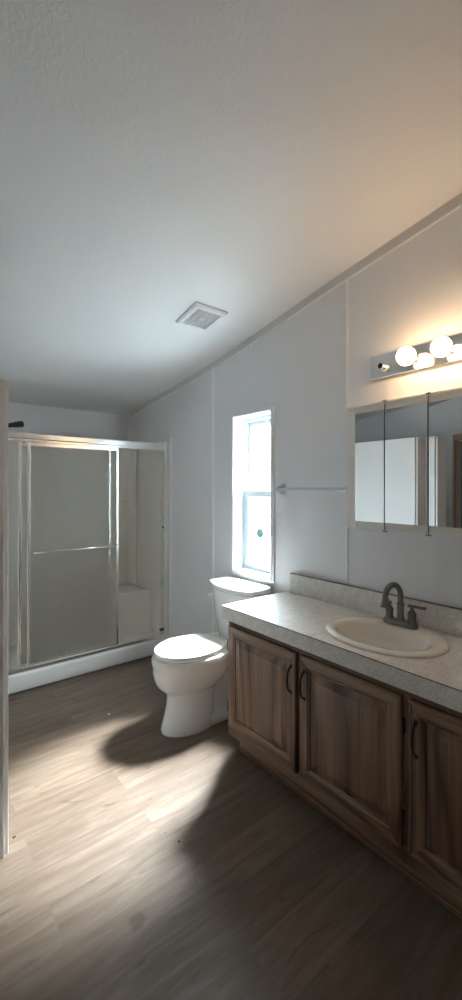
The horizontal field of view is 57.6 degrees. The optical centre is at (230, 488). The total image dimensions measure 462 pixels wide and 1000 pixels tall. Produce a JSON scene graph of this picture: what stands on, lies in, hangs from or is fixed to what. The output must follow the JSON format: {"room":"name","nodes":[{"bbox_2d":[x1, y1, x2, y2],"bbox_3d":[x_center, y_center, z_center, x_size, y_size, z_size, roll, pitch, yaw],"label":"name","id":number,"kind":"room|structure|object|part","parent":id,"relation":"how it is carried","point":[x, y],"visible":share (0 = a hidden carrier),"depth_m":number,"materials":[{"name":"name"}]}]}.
{"room":"bathroom","nodes":[
{"label":"bathroom","id":0,"kind":"room"},
{"bbox_2d":[3,380,7,854],"bbox_3d":[-1.375,0.509,2.184,0.126,1.882,1.410,0,0,-39],"label":"wall partition","id":1,"kind":"structure","parent":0,"point":[5,381],"depth_m":1.67,"materials":[{"name":"white paint"}]},
{"bbox_2d":[0,380,3,859],"bbox_3d":[-0.942,0.512,1.619,0.118,1.876,0.014,0,0,-39],"label":"trim","id":2,"kind":"structure","parent":1,"relation":"attached to","point":[1,381],"depth_m":1.65,"materials":[{"name":"white"}]},
{"bbox_2d":[8,402,127,439],"bbox_3d":[-2.250,0.300,3.604,2.880,2.300,0.100,0,0,-39],"label":"wall","id":3,"kind":"structure","parent":0,"point":[38,419],"depth_m":4.07,"materials":[{"name":"white paint"}]},
{"bbox_2d":[0,0,461,415],"bbox_3d":[-0.553,-1.208,1.478,3.080,0.945,5.800,0,0,-39],"label":"ceiling","id":4,"kind":"structure","parent":0,"point":[159,158],"depth_m":1.58,"materials":[{"name":"white paint"}]},
{"bbox_2d":[176,302,227,330],"bbox_3d":[-0.182,-1.058,2.595,0.234,0.062,0.233,0,0,-39],"label":"ceiling vent","id":5,"kind":"object","parent":4,"relation":"in","point":[200,316],"visible":1,"depth_m":2.57,"materials":[{"name":"white plastic"}]},
{"bbox_2d":[183,309,220,328],"bbox_3d":[-0.180,-1.049,2.593,0.172,0.035,0.170,0,0,-39],"label":"grille","id":6,"kind":"object","parent":5,"relation":"attached to","point":[197,318],"depth_m":2.59,"materials":[{"name":"white"}]},
{"bbox_2d":[0,655,461,999],"bbox_3d":[-0.528,1.480,1.447,3.080,0.060,5.620,0,0,-39],"label":"floor","id":7,"kind":"structure","parent":0,"point":[261,895],"depth_m":1.54,"materials":[{"name":"plastic"}]},
{"bbox_2d":[8,421,169,694],"bbox_3d":[-1.375,0.449,3.561,1.561,1.998,0.758,0,0,-39],"label":"shower stall","id":8,"kind":"object","parent":7,"relation":"on","point":[88,518],"visible":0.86,"depth_m":3.36,"materials":[{"name":"white"}]},
{"bbox_3d":[-1.275,0.480,3.271,0.664,1.595,0.005,0,0,-39],"label":"sliding door","id":9,"kind":"part","parent":8,"relation":"part of","materials":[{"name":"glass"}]},
{"bbox_3d":[-1.213,0.480,3.280,0.664,1.595,0.005,0,0,-39],"label":"sliding door","id":10,"kind":"part","parent":8,"relation":"part of","materials":[{"name":"clear glass"}]},
{"bbox_3d":[-1.213,-0.330,3.280,0.660,0.030,0.022,0,0,-39],"label":"rail","id":11,"kind":"part","parent":8,"relation":"part of","materials":[{"name":"silver metal"}]},
{"bbox_3d":[-1.213,1.289,3.280,0.660,0.026,0.022,0,0,-39],"label":"rail","id":12,"kind":"part","parent":8,"relation":"part of","materials":[{"name":"silver metal"}]},
{"bbox_2d":[151,576,271,736],"bbox_3d":[-0.157,1.041,2.672,0.741,0.816,0.456,0,0,-39],"label":"toilet","id":13,"kind":"object","parent":7,"relation":"on","point":[191,669],"visible":0.82,"depth_m":2.51,"materials":[{"name":"white ceramic"}]},
{"bbox_3d":[-0.258,0.970,2.596,0.443,0.021,0.356,0,0,-39],"label":"lid","id":14,"kind":"part","parent":13,"relation":"part of","materials":[{"name":"white plastic"}]},
{"bbox_3d":[-0.258,0.991,2.597,0.442,0.016,0.354,0,0,-39],"label":"seat","id":15,"kind":"part","parent":13,"relation":"part of","materials":[{"name":"white plastic"}]},
{"bbox_3d":[0.041,0.837,2.830,0.215,0.324,0.424,0,0,-39],"label":"tank","id":16,"kind":"part","parent":13,"relation":"part of","materials":[{"name":"white ceramic"}]},
{"bbox_3d":[0.037,0.654,2.827,0.245,0.043,0.456,0,0,-39],"label":"tank lid","id":17,"kind":"part","parent":13,"relation":"part of","materials":[{"name":"white ceramic"}]},
{"bbox_2d":[227,621,461,918],"bbox_3d":[0.695,1.081,1.778,0.547,0.738,1.712,0,0,-39],"label":"vanity cabinet","id":18,"kind":"object","parent":7,"relation":"on","point":[380,760],"visible":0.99,"depth_m":1.64,"materials":[{"name":"brown wood"}]},
{"bbox_3d":[0.142,1.016,2.097,0.013,0.428,0.376,0,0,-39],"label":"raised panel","id":19,"kind":"part","parent":18,"relation":"part of","materials":[{"name":"brown wood"}]},
{"bbox_3d":[0.144,1.016,2.098,0.019,0.548,0.496,0,0,-39],"label":"door","id":20,"kind":"part","parent":18,"relation":"part of","materials":[{"name":"brown wood"}]},
{"bbox_3d":[0.262,0.870,1.911,0.035,0.138,0.018,0,0,-39],"label":"handle","id":21,"kind":"part","parent":18,"relation":"part of","materials":[{"name":"brown metal"}]},
{"bbox_3d":[0.310,0.870,1.850,0.035,0.138,0.018,0,0,-39],"label":"handle","id":22,"kind":"part","parent":18,"relation":"part of","materials":[{"name":"brown metal"}]},
{"bbox_2d":[222,573,461,712],"bbox_3d":[0.703,0.616,1.789,0.524,0.190,1.759,0,0,-39],"label":"countertop","id":23,"kind":"structure","parent":18,"relation":"on","point":[297,617],"depth_m":1.91,"materials":[{"name":"laminate"}]},
{"bbox_2d":[325,616,449,657],"bbox_3d":[0.665,0.707,1.834,0.436,0.167,0.532,0,0,-39],"label":"sink","id":24,"kind":"object","parent":23,"relation":"in","point":[367,633],"visible":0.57,"depth_m":1.88,"materials":[{"name":"white ceramic"}]},
{"bbox_2d":[380,582,425,629],"bbox_3d":[0.747,0.522,1.890,0.173,0.202,0.204,0,0,-39],"label":"faucet","id":25,"kind":"object","parent":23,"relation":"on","point":[400,621],"visible":1,"depth_m":1.90,"materials":[{"name":"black metal"}]},
{"bbox_3d":[0.744,0.565,1.972,0.042,0.082,0.042,0,0,-39],"label":"handle","id":26,"kind":"part","parent":25,"relation":"part of","materials":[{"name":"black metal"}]},
{"bbox_3d":[0.729,0.512,1.898,0.155,0.182,0.038,0,0,-32],"label":"spout","id":27,"kind":"part","parent":25,"relation":"part of","materials":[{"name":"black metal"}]},
{"bbox_3d":[0.778,0.612,1.929,0.056,0.024,0.166,0,0,-39],"label":"plate","id":28,"kind":"part","parent":25,"relation":"part of","materials":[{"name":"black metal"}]},
{"bbox_3d":[0.813,0.565,1.886,0.042,0.082,0.042,0,0,-39],"label":"handle","id":29,"kind":"part","parent":25,"relation":"part of","materials":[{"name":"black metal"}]},
{"bbox_3d":[0.828,0.528,1.873,0.077,0.017,0.015,0,0,33],"label":"lever","id":30,"kind":"part","parent":25,"relation":"part of","materials":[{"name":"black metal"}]},
{"bbox_3d":[0.529,1.314,1.645,0.020,0.062,1.712,0,0,-39],"label":"rail","id":31,"kind":"part","parent":18,"relation":"part of","materials":[{"name":"brown wood"}]},
{"bbox_3d":[0.530,0.737,1.646,0.018,0.050,1.712,0,0,-39],"label":"rail","id":32,"kind":"part","parent":18,"relation":"part of","materials":[{"name":"brown wood"}]},
{"bbox_3d":[0.462,1.016,1.697,0.013,0.428,0.364,0,0,-39],"label":"raised panel","id":33,"kind":"part","parent":18,"relation":"part of","materials":[{"name":"brown wood"}]},
{"bbox_3d":[0.463,1.016,1.698,0.019,0.548,0.484,0,0,-39],"label":"door","id":34,"kind":"part","parent":18,"relation":"part of","materials":[{"name":"brown wood"}]},
{"bbox_3d":[0.630,0.870,1.450,0.035,0.138,0.018,0,0,-39],"label":"handle","id":35,"kind":"part","parent":18,"relation":"part of","materials":[{"name":"brown metal"}]},
{"bbox_3d":[0.790,1.016,1.289,0.019,0.548,0.506,0,0,-39],"label":"door","id":36,"kind":"part","parent":18,"relation":"part of","materials":[{"name":"brown wood"}]},
{"bbox_3d":[0.788,1.016,1.288,0.013,0.428,0.386,0,0,-39],"label":"raised panel","id":37,"kind":"part","parent":18,"relation":"part of","materials":[{"name":"brown wood"}]},
{"bbox_2d":[128,207,461,637],"bbox_3d":[0.652,-0.090,2.389,0.140,3.080,5.620,0,0,-39],"label":"wall","id":38,"kind":"structure","parent":0,"point":[411,296],"depth_m":2.44,"materials":[{"name":"white paint"}]},
{"bbox_2d":[170,438,171,637],"bbox_3d":[-0.539,0.495,3.764,0.007,1.910,0.030,0,0,-39],"label":"trim","id":39,"kind":"structure","parent":38,"relation":"attached to","point":[170,438],"depth_m":3.76,"materials":[{"name":"white"}]},
{"bbox_2d":[212,367,213,631],"bbox_3d":[-0.139,0.251,3.262,0.007,2.398,0.020,0,0,-39],"label":"trim","id":40,"kind":"structure","parent":38,"relation":"attached to","point":[212,367],"depth_m":3.26,"materials":[{"name":"white"}]},
{"bbox_2d":[232,406,274,582],"bbox_3d":[0.193,0.034,2.939,0.150,1.153,0.439,0,0,-39],"label":"window","id":41,"kind":"structure","parent":38,"relation":"in","point":[243,424],"depth_m":3.05,"materials":[{"name":"white"}]},
{"bbox_3d":[0.225,0.034,2.964,0.066,1.097,0.383,0,0,-39],"label":"frame","id":42,"kind":"part","parent":41,"relation":"part of","materials":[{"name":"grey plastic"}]},
{"bbox_3d":[0.218,0.281,2.959,0.026,0.542,0.331,0,0,-39],"label":"sash","id":43,"kind":"part","parent":41,"relation":"part of","materials":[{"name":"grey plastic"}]},
{"bbox_3d":[0.242,-0.225,2.978,0.026,0.529,0.331,0,0,-39],"label":"sash","id":44,"kind":"part","parent":41,"relation":"part of","materials":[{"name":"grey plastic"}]},
{"bbox_2d":[130,193,461,418],"bbox_3d":[0.617,-1.152,2.316,0.006,0.834,5.350,0,0,-39],"label":"trim","id":45,"kind":"structure","parent":38,"relation":"attached to","point":[456,201],"depth_m":2.38,"materials":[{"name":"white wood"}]},
{"bbox_2d":[275,484,346,493],"bbox_3d":[0.472,0.000,2.453,0.062,0.068,0.558,0,0,-39],"label":"towel bar","id":46,"kind":"object","parent":38,"relation":"attached to","point":[282,488],"visible":0.52,"depth_m":2.48,"materials":[{"name":"grey metal"}]},
{"bbox_3d":[0.457,-0.001,2.441,0.015,0.015,0.501,0,0,-39],"label":"rod","id":47,"kind":"part","parent":46,"relation":"part of","materials":[{"name":"white plastic"}]},
{"bbox_2d":[346,280,347,411],"bbox_3d":[0.633,-0.784,2.295,0.007,0.728,0.012,0,0,-39],"label":"trim","id":48,"kind":"structure","parent":38,"relation":"attached to","point":[347,280],"depth_m":2.29,"materials":[{"name":"white"}]},
{"bbox_2d":[346,526,347,582],"bbox_3d":[0.633,0.355,2.295,0.007,0.310,0.012,0,0,-39],"label":"trim","id":49,"kind":"structure","parent":38,"relation":"attached to","point":[346,526],"depth_m":2.29,"materials":[{"name":"white"}]},
{"bbox_2d":[290,574,461,637],"bbox_3d":[0.909,0.581,1.930,0.025,0.118,1.723,0,0,-39],"label":"backsplash","id":50,"kind":"structure","parent":38,"relation":"attached to","point":[438,618],"depth_m":2.15,"materials":[{"name":"laminate"}]},
{"bbox_2d":[346,387,461,536],"bbox_3d":[0.839,-0.111,1.959,0.102,0.636,0.674,0,0,-39],"label":"upper cabinet","id":51,"kind":"object","parent":38,"relation":"attached to","point":[404,454],"visible":1,"depth_m":1.94,"materials":[{"name":"white metal"}]},
{"bbox_3d":[0.689,-0.110,2.093,0.005,0.546,0.165,0,0,-38],"label":"mirror door","id":52,"kind":"part","parent":51,"relation":"part of","materials":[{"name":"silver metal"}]},
{"bbox_3d":[0.807,-0.110,1.943,0.005,0.546,0.209,0,0,-37],"label":"mirror door","id":53,"kind":"part","parent":51,"relation":"part of","materials":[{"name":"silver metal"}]},
{"bbox_3d":[0.936,-0.110,1.775,0.005,0.546,0.209,0,0,-35],"label":"mirror door","id":54,"kind":"part","parent":51,"relation":"part of","materials":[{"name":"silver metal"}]},
{"bbox_2d":[371,333,461,380],"bbox_3d":[0.875,-0.616,1.879,0.146,0.116,0.634,0,0,-39],"label":"vanity light","id":55,"kind":"object","parent":38,"relation":"attached to","point":[440,351],"visible":1,"depth_m":1.92,"materials":[{"name":"silver metal"}]},
{"bbox_2d":[377,362,388,371],"bbox_3d":[0.751,-0.608,2.085,0.038,0.048,0.048,0,0,-39],"label":"socket","id":56,"kind":"object","parent":55,"relation":"attached to","point":[381,366],"depth_m":2.08,"materials":[{"name":"white metal"}]},
{"bbox_2d":[396,346,419,365],"bbox_3d":[0.817,-0.608,1.934,0.124,0.085,0.085,0,0,-39],"label":"bulb","id":57,"kind":"object","parent":55,"relation":"attached to","point":[406,356],"depth_m":1.90,"materials":[{"name":"white glass"}]},
{"bbox_2d":[430,336,454,356],"bbox_3d":[0.915,-0.608,1.810,0.124,0.085,0.085,0,0,-39],"label":"bulb","id":58,"kind":"object","parent":55,"relation":"attached to","point":[442,346],"depth_m":1.78,"materials":[{"name":"white glass"}]},
{"label":"outside","id":59,"kind":"structure","parent":0,"visible":0},
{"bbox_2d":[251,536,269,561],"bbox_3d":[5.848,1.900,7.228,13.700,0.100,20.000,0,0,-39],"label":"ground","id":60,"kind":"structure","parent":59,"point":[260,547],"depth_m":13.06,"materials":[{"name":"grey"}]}
]}

